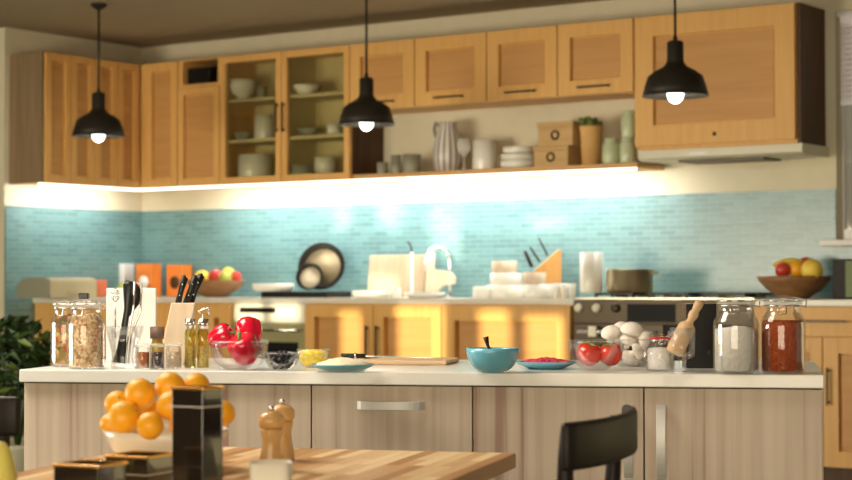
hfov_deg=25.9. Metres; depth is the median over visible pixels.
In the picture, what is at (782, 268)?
apple
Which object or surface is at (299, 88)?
bowl
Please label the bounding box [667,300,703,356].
pestle
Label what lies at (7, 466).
pear
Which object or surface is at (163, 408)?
orange
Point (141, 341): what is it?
chopping board
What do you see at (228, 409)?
orange
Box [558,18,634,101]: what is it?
upper cabinet
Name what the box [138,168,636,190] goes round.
led strip
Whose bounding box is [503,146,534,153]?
dish
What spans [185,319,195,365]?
glass cruet
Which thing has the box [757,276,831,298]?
wooden bowl
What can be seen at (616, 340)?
mushroom
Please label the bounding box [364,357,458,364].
chopping board
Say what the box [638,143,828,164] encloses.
range hood
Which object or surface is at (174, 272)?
box
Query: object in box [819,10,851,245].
window
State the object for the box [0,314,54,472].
potted plant
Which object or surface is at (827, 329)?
base cabinet
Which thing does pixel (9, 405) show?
dining chair
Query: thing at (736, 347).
flour
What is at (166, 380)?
orange
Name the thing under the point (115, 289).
spoon
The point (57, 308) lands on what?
glass jar
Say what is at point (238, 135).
dish
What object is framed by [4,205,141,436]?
backsplash
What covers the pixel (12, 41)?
wall
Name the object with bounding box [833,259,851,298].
books
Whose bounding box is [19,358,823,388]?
island countertop
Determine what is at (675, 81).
pendant lamp
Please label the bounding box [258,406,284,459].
pepper mill
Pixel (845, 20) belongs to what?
window blind
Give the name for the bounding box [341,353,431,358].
kitchen knife
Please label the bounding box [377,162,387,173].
cup
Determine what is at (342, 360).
grated cheese
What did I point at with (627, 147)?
storage jar
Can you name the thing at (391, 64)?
upper cabinet
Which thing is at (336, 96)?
shelf
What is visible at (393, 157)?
mug
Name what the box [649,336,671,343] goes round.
glass jar
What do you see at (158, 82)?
upper cabinet
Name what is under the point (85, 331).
chickpeas
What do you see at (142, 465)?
tin
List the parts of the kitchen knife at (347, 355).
handle, blade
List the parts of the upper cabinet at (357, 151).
door, handle, handle, panel, door, panel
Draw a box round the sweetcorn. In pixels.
[298,349,327,365]
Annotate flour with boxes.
[715,326,757,371]
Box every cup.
[257,86,266,96]
[314,157,335,172]
[326,123,341,133]
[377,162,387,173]
[390,161,400,172]
[552,283,559,297]
[560,283,567,297]
[568,283,575,297]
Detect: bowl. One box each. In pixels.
[102,424,228,452]
[187,280,245,296]
[229,79,255,98]
[291,165,311,174]
[293,84,319,93]
[466,347,518,372]
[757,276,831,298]
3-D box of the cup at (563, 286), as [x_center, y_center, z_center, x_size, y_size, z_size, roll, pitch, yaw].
[0.826,0.305,11.072,0.048,0.090,0.048,-1,-2,35]
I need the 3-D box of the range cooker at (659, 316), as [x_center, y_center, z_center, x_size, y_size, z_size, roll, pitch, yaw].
[1.492,0.791,10.706,1.132,0.973,0.691,-1,-2,35]
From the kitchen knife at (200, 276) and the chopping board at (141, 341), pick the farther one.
the chopping board at (141, 341)
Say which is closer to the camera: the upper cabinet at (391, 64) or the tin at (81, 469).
the tin at (81, 469)
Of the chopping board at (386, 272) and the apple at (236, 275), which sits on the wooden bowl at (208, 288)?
the apple at (236, 275)
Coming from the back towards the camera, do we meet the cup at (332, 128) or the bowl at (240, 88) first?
the bowl at (240, 88)
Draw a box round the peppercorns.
[152,352,163,367]
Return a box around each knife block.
[163,303,196,364]
[533,250,561,297]
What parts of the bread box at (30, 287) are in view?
handle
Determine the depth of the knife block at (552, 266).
11.44 m
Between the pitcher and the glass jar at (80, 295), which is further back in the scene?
the pitcher
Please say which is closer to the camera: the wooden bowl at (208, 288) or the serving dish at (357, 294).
the serving dish at (357, 294)
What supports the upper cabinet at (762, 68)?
attached to the wall at (412, 133)
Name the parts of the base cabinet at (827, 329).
door, drawer, panel, handle, handle, door, panel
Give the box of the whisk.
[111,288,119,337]
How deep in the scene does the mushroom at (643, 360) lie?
4.95 m
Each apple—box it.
[208,267,221,279]
[231,270,241,281]
[775,260,790,275]
[801,255,810,262]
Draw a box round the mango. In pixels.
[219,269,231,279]
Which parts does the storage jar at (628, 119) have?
lid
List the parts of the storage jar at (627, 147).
lid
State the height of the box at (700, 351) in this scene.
0.169 m
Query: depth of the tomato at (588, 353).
4.73 m
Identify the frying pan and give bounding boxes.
[296,263,322,289]
[298,242,344,289]
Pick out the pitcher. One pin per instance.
(447, 149)
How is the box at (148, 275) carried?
on the countertop at (352, 300)
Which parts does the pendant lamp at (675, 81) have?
rod, lamp shade, bulb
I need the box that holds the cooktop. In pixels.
[579,297,779,299]
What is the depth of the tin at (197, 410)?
2.93 m
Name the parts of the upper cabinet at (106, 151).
panel, door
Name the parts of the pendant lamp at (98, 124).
rod, lamp shade, bulb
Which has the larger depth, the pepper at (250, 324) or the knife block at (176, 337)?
the knife block at (176, 337)
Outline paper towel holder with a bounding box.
[404,240,412,297]
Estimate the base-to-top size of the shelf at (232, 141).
0.022 m
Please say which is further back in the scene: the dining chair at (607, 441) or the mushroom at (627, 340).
the mushroom at (627, 340)
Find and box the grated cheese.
[316,357,368,364]
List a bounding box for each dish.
[233,132,252,139]
[252,283,293,290]
[297,128,320,135]
[352,291,390,297]
[404,292,445,297]
[500,159,533,167]
[501,153,533,159]
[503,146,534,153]
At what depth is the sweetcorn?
4.92 m
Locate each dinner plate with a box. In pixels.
[311,363,374,371]
[516,360,576,368]
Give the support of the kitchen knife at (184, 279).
on the knife block at (176, 337)
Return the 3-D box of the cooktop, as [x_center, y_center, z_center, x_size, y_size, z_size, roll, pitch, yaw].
[1.517,0.339,10.754,1.112,0.007,0.570,-1,-2,35]
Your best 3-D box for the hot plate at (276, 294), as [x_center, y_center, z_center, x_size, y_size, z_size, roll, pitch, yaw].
[-0.799,0.363,12.312,0.556,0.040,0.260,-1,-2,35]
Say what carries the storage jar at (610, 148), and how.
on the open shelf at (640, 166)
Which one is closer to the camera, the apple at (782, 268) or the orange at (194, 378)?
the orange at (194, 378)
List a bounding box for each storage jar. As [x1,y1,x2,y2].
[602,138,618,163]
[619,137,634,162]
[621,110,634,137]
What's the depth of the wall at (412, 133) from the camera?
11.82 m
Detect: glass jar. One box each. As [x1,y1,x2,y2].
[52,303,81,315]
[69,293,105,315]
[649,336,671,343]
[715,300,760,313]
[762,300,806,313]
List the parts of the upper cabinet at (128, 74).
panel, door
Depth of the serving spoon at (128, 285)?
4.91 m
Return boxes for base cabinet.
[35,303,208,359]
[204,303,235,357]
[305,303,445,358]
[442,304,575,359]
[754,306,851,479]
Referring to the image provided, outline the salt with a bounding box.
[647,347,672,368]
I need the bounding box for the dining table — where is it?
[17,447,515,479]
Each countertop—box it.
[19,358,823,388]
[32,297,578,304]
[753,299,851,305]
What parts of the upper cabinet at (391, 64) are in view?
panel, door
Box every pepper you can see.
[207,323,235,348]
[227,332,258,365]
[235,316,261,344]
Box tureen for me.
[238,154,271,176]
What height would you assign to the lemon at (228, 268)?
0.108 m
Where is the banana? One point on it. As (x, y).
(789, 261)
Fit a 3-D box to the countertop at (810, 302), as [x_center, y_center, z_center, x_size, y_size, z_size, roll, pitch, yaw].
[2.964,0.331,9.731,2.406,0.035,0.626,-1,-2,35]
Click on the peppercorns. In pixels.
(157, 357)
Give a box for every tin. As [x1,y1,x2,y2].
[52,459,127,479]
[103,451,171,479]
[170,385,224,479]
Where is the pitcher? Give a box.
[433,121,462,170]
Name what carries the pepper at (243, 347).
in the glass bowl
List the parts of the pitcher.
handle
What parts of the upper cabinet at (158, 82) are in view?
door, panel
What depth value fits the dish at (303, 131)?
12.41 m
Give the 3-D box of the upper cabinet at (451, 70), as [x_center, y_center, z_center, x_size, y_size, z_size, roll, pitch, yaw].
[0.250,-1.071,11.802,0.546,0.438,0.411,-1,-2,35]
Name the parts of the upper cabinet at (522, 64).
handle, door, panel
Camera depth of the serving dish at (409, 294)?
11.58 m
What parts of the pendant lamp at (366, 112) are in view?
rod, lamp shade, bulb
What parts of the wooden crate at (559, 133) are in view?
ring pull, lid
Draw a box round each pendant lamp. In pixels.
[72,3,124,141]
[338,0,394,130]
[642,0,708,102]
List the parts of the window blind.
head rail, rail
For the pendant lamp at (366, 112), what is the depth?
10.68 m
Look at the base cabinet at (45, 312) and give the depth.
12.60 m
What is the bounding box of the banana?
[772,258,801,265]
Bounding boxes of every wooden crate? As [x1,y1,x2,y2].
[533,145,581,166]
[537,121,582,146]
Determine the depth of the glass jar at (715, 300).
4.52 m
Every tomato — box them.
[576,341,600,365]
[600,342,622,365]
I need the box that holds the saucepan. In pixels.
[605,269,657,291]
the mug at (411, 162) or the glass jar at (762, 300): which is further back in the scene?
the mug at (411, 162)
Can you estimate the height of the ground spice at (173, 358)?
0.040 m
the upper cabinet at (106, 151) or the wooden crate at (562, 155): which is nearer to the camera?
the wooden crate at (562, 155)
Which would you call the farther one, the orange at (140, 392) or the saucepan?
the saucepan
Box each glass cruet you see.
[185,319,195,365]
[197,306,209,366]
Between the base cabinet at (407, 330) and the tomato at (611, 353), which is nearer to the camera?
the tomato at (611, 353)
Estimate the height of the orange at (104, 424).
0.041 m
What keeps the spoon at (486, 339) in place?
in the ceramic bowl at (482, 359)
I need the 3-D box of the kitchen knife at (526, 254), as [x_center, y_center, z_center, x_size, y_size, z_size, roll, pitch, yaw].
[0.636,0.118,11.498,0.064,0.108,0.016,0,-1,0]
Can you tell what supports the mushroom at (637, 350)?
in the glass bowl
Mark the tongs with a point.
(133, 305)
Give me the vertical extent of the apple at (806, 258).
0.113 m
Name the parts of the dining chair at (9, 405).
post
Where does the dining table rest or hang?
on the floor
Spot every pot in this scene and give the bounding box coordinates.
[249,460,292,479]
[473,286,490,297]
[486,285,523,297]
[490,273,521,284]
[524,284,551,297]
[578,116,602,164]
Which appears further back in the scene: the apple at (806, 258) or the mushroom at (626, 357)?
the apple at (806, 258)
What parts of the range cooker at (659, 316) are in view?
knob, knob, knob, handle, oven door, burner, burner, oven door, burner, burner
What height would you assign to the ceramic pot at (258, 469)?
0.063 m
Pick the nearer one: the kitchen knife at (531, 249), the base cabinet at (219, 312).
the kitchen knife at (531, 249)
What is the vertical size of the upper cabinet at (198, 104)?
0.884 m
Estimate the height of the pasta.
0.140 m
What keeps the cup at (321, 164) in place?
in the upper cabinet at (357, 151)
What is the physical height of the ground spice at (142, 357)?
0.042 m
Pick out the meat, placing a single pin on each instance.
(541, 359)
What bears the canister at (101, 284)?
on the countertop at (352, 300)
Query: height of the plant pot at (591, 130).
0.296 m
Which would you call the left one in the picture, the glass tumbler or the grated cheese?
the grated cheese
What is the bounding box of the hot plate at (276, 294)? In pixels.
[261,291,350,297]
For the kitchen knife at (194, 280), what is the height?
0.083 m
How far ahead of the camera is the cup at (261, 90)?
12.73 m
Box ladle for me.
[113,284,142,361]
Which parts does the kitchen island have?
handle, drawer, door, handle, handle, door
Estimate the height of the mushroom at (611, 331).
0.045 m
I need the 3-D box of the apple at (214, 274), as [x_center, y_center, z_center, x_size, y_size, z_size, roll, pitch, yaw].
[-1.451,0.250,12.782,0.111,0.123,0.111,-1,-2,35]
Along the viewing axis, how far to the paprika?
4.51 m
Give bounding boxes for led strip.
[38,183,137,190]
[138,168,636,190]
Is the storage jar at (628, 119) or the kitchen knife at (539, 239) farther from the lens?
the kitchen knife at (539, 239)
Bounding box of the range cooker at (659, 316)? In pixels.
[574,292,779,360]
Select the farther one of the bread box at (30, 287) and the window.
the bread box at (30, 287)
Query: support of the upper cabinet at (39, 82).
attached to the wall at (12, 41)
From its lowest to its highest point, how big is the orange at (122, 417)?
0.060 m
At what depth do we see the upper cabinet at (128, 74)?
13.12 m
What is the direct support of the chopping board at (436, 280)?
on the countertop at (352, 300)
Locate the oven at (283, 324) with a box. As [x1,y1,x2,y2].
[234,303,310,358]
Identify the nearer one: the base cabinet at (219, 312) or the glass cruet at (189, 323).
the glass cruet at (189, 323)
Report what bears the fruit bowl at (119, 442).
on the dining table
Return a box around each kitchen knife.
[175,275,187,302]
[183,275,198,302]
[190,273,204,302]
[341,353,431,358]
[524,250,532,267]
[529,247,540,261]
[538,238,548,255]
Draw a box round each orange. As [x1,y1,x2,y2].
[99,414,114,431]
[104,391,125,412]
[107,401,139,432]
[125,378,154,409]
[136,412,163,439]
[139,400,157,415]
[155,372,184,396]
[156,391,171,420]
[169,418,171,432]
[184,373,209,385]
[223,400,234,425]
[790,259,802,275]
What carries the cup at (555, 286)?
on the countertop at (352, 300)
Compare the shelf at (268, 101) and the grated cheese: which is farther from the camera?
the shelf at (268, 101)
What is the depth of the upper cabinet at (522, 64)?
11.37 m
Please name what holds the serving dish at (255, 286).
on the hot plate at (276, 294)
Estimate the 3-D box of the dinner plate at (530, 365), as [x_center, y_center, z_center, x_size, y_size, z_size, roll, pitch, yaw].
[0.314,0.326,4.833,0.165,0.020,0.165,-1,-2,35]
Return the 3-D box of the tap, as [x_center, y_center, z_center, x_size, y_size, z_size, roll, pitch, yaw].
[0.087,0.206,11.998,0.197,0.335,0.060,0,-1,0]
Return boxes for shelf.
[228,96,275,106]
[228,137,274,145]
[289,133,343,142]
[290,91,343,101]
[353,162,663,181]
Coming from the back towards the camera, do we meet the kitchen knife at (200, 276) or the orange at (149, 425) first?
the kitchen knife at (200, 276)
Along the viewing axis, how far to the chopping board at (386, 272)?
12.15 m
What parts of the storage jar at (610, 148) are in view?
lid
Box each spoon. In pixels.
[114,280,132,363]
[483,336,490,348]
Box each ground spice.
[137,352,148,367]
[167,352,180,366]
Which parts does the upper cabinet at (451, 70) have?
handle, door, panel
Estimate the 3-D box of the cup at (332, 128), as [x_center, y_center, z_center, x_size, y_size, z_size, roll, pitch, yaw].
[-0.615,-0.737,12.343,0.107,0.073,0.107,-1,-2,35]
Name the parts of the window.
sill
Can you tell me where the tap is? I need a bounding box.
[424,246,454,297]
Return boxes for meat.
[519,357,571,361]
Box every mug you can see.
[391,155,400,160]
[403,154,420,172]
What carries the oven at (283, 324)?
on the floor
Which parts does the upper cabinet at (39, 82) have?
panel, panel, door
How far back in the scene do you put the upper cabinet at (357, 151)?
12.61 m
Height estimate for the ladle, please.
0.212 m
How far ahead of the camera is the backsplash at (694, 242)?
11.73 m
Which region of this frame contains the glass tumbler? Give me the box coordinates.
[391,287,400,297]
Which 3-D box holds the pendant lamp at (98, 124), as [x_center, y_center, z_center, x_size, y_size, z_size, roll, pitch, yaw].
[-2.046,-1.044,11.560,0.330,0.863,0.330,-1,-2,35]
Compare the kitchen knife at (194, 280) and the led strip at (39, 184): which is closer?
the kitchen knife at (194, 280)
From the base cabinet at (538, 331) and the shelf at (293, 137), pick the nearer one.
the base cabinet at (538, 331)
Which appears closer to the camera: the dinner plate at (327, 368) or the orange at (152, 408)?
the orange at (152, 408)
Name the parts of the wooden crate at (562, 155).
ring pull, lid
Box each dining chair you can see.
[0,396,19,446]
[557,404,637,479]
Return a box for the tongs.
[124,282,141,362]
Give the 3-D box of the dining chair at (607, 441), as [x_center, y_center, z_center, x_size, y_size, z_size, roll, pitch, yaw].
[0.127,0.729,3.219,0.464,0.862,0.484,-1,-1,18]
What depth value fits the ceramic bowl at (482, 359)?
4.58 m
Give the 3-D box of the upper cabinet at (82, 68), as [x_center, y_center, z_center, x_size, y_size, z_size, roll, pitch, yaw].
[-2.493,-0.818,12.831,0.329,0.884,0.226,-1,-2,35]
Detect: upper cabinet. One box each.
[9,51,70,185]
[50,56,94,186]
[67,59,117,187]
[85,62,138,189]
[119,61,207,191]
[178,57,245,188]
[220,45,383,186]
[350,39,442,114]
[415,32,516,110]
[487,25,586,105]
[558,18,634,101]
[635,2,825,150]
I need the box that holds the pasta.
[52,313,73,364]
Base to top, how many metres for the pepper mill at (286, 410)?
0.118 m
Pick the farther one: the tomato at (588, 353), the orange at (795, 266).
the orange at (795, 266)
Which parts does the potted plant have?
pot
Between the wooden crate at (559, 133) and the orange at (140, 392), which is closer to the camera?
the orange at (140, 392)
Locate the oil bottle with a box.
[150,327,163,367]
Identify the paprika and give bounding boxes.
[762,320,804,371]
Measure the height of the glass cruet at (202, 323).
0.165 m
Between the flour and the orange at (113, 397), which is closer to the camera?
the orange at (113, 397)
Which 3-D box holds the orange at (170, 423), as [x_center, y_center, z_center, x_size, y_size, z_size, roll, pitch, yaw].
[-0.436,0.335,3.330,0.053,0.053,0.052,0,-1,-20]
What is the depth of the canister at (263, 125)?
12.73 m
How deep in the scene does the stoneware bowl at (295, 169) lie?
12.41 m
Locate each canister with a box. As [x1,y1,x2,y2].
[96,280,106,296]
[254,116,274,138]
[473,140,496,169]
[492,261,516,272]
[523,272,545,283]
[580,252,602,291]
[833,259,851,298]
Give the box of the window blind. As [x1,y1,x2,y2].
[840,14,851,105]
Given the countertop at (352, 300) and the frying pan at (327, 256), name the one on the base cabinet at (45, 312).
the countertop at (352, 300)
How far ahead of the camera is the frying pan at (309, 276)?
12.42 m
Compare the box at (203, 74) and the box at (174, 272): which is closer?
the box at (203, 74)
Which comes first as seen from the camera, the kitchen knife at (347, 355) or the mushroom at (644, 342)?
the mushroom at (644, 342)
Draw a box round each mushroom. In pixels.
[601,325,620,339]
[607,335,622,345]
[614,321,625,334]
[620,322,643,336]
[620,334,636,348]
[622,350,635,363]
[629,343,643,359]
[636,357,646,365]
[637,331,653,350]
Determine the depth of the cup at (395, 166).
11.98 m
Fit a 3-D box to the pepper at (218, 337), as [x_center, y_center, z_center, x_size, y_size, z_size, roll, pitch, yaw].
[-0.535,0.250,4.834,0.075,0.069,0.066,0,-1,3]
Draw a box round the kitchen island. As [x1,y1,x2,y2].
[19,358,823,479]
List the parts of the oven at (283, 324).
door, control panel, handle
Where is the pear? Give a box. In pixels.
[0,441,16,479]
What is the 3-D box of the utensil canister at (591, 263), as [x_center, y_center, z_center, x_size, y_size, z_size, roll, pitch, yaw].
[0.984,0.192,11.001,0.137,0.238,0.137,-1,-2,35]
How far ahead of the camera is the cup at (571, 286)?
11.02 m
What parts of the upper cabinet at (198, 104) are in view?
door, panel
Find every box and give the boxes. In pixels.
[17,277,96,297]
[119,264,133,283]
[136,264,160,296]
[167,265,191,296]
[188,67,217,84]
[682,303,716,367]
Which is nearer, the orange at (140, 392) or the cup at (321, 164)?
the orange at (140, 392)
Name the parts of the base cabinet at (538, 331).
panel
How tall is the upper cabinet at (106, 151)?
0.884 m
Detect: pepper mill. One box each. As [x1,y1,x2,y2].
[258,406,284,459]
[273,399,294,459]
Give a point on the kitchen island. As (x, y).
(694, 423)
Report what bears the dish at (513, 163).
on the open shelf at (640, 166)
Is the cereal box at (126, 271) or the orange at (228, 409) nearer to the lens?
the orange at (228, 409)
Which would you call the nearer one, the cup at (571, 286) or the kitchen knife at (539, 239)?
the cup at (571, 286)
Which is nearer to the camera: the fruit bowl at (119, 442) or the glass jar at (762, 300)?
the fruit bowl at (119, 442)
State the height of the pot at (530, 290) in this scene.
0.085 m
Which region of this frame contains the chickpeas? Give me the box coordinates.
[69,313,102,367]
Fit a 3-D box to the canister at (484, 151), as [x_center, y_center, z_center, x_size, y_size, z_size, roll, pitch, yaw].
[0.371,-0.534,11.701,0.152,0.190,0.152,-1,-2,35]
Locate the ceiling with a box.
[0,0,604,47]
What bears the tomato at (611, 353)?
in the glass bowl
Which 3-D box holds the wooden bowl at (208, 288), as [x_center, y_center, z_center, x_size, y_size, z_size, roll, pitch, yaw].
[-1.458,0.337,12.808,0.422,0.118,0.422,-1,-2,35]
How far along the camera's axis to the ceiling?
12.06 m
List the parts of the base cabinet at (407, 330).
door, panel, handle, handle, door, panel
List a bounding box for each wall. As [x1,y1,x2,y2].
[0,27,141,439]
[142,0,851,246]
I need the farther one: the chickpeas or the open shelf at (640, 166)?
the open shelf at (640, 166)
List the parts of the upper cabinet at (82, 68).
panel, door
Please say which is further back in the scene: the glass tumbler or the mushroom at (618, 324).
the glass tumbler
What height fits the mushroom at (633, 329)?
0.052 m
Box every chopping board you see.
[106,288,156,362]
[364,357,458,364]
[367,254,425,297]
[425,252,456,297]
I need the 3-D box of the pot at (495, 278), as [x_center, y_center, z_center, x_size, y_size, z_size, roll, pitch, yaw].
[0.495,0.241,11.450,0.198,0.074,0.198,-1,-2,35]
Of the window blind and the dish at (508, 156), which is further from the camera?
the dish at (508, 156)
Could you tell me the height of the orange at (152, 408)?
0.048 m

